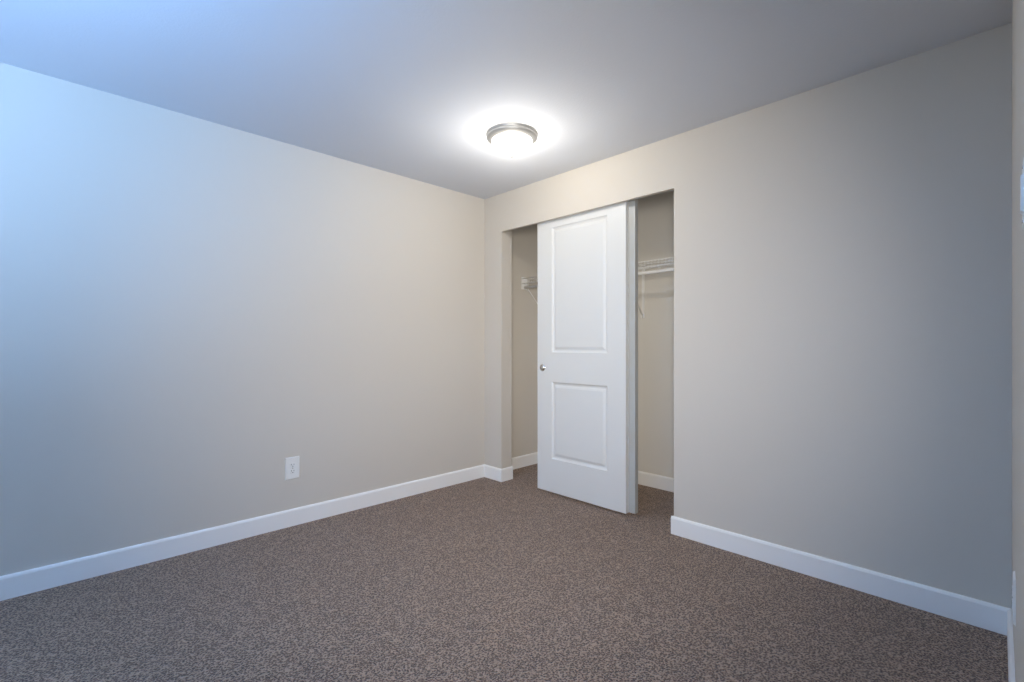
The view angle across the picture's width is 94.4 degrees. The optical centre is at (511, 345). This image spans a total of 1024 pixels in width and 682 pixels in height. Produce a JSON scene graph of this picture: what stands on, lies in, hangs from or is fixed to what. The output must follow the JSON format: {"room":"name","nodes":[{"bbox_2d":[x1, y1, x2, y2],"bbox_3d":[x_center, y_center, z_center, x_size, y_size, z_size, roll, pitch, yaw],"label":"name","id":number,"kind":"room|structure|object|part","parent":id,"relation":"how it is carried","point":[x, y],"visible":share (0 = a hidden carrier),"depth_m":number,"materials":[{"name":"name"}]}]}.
{"room":"empty bedroom","nodes":[
{"label":"empty bedroom","id":0,"kind":"room"},
{"bbox_2d":[0,62,537,575],"bbox_3d":[-1.671,-0.062,2.760,5.650,2.380,0.120,0,0,-44],"label":"wall","id":1,"kind":"structure","parent":0,"point":[204,324],"depth_m":2.66,"materials":[{"name":"beige paint"}]},
{"bbox_2d":[0,464,487,600],"bbox_3d":[-1.897,1.075,2.447,4.650,0.105,0.013,0,0,-44],"label":"baseboard","id":2,"kind":"structure","parent":1,"relation":"attached to","point":[25,582],"depth_m":2.63,"materials":[{"name":"white paint"}]},
{"bbox_2d":[285,456,298,479],"bbox_3d":[-1.371,0.768,2.963,0.086,0.138,0.008,0,0,-44],"label":"electrical outlet","id":3,"kind":"object","parent":1,"relation":"attached to","point":[291,467],"visible":1,"depth_m":2.96,"materials":[{"name":"white plastic"}]},
{"bbox_2d":[0,463,1007,681],"bbox_3d":[-0.542,1.158,1.600,5.650,0.060,3.358,0,0,-44],"label":"floor","id":4,"kind":"structure","parent":0,"point":[520,576],"depth_m":2.00,"materials":[{"name":"brown carpet"}]},
{"bbox_2d":[0,0,1012,198],"bbox_3d":[-0.542,-1.292,1.600,5.650,0.080,3.358,0,0,-44],"label":"ceiling","id":5,"kind":"structure","parent":0,"point":[432,92],"depth_m":2.09,"materials":[{"name":"white paint"}]},
{"bbox_2d":[486,122,537,157],"bbox_3d":[0.000,-1.181,2.812,0.307,0.141,0.307,0,0,-44],"label":"ceiling light","id":6,"kind":"object","parent":5,"relation":"attached to","point":[492,132],"depth_m":2.73,"materials":[{"name":"white glass"}]},
{"bbox_3d":[0.000,-1.161,2.812,0.238,0.099,0.238,0,0,-44],"label":"ceiling light shade","id":7,"kind":"part","parent":6,"relation":"part of","materials":[{"name":"white glass"}]},
{"bbox_2d":[638,190,673,477],"bbox_3d":[0.854,-0.062,3.672,0.760,2.380,2.096,0,0,-44],"label":"wall","id":8,"kind":"structure","parent":0,"point":[656,359],"depth_m":3.75,"materials":[{"name":"beige paint"}]},
{"bbox_2d":[512,452,673,491],"bbox_3d":[0.769,1.075,3.673,0.640,0.105,1.976,0,0,-44],"label":"baseboard","id":9,"kind":"structure","parent":8,"relation":"attached to","point":[656,481],"depth_m":3.81,"materials":[{"name":"white paint"}]},
{"bbox_2d":[521,257,673,317],"bbox_3d":[0.885,-0.423,3.786,0.315,0.412,1.968,0,0,-44],"label":"wire shelf","id":10,"kind":"object","parent":8,"relation":"attached to","point":[525,286],"visible":0.25,"depth_m":3.73,"materials":[{"name":"white metal"}]},
{"bbox_2d":[485,23,1011,608],"bbox_3d":[0.895,-0.062,2.998,0.120,2.380,3.118,0,0,-44],"label":"wall","id":11,"kind":"structure","parent":0,"point":[843,319],"depth_m":2.23,"materials":[{"name":"beige paint"}]},
{"bbox_2d":[538,201,628,513],"bbox_3d":[0.485,0.065,3.413,0.038,2.090,0.789,0,0,-44],"label":"closet door","id":12,"kind":"structure","parent":11,"relation":"in","point":[583,356],"depth_m":3.36,"materials":[{"name":"white paint"}]},
{"bbox_2d":[629,199,637,513],"bbox_3d":[0.546,0.065,3.410,0.035,2.090,0.789,0,0,-44],"label":"closet door","id":13,"kind":"structure","parent":11,"relation":"in","point":[633,356],"depth_m":3.13,"materials":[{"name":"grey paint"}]},
{"bbox_2d":[671,516,999,633],"bbox_3d":[1.434,1.075,2.349,0.013,0.105,1.375,0,0,-44],"label":"baseboard","id":14,"kind":"structure","parent":11,"relation":"attached to","point":[975,612],"depth_m":2.19,"materials":[{"name":"white paint"}]},
{"bbox_2d":[1012,0,1023,681],"bbox_3d":[0.316,-0.062,0.175,4.890,2.380,0.120,0,0,-44],"label":"wall","id":15,"kind":"structure","parent":0,"point":[1018,304],"depth_m":1.22,"materials":[{"name":"beige paint"}]},
{"bbox_2d":[1000,606,1014,681],"bbox_3d":[0.270,1.075,0.222,4.650,0.105,0.013,0,0,-44],"label":"baseboard","id":16,"kind":"structure","parent":15,"relation":"attached to","point":[1006,623],"depth_m":1.71,"materials":[{"name":"white paint"}]},
{"bbox_2d":[1012,571,1015,625],"bbox_3d":[1.526,0.768,1.443,0.086,0.138,0.008,0,0,-44],"label":"electrical outlet","id":17,"kind":"object","parent":15,"relation":"attached to","point":[1014,598],"visible":1,"depth_m":1.41,"materials":[{"name":"white plastic"}]},
{"bbox_2d":[1020,158,1023,229],"bbox_3d":[0.906,-0.267,0.840,0.075,0.120,0.008,0,0,-44],"label":"switch plate","id":18,"kind":"object","parent":15,"relation":"attached to","point":[1022,194],"visible":1,"depth_m":0.83,"materials":[{"name":"white plastic"}]}
]}

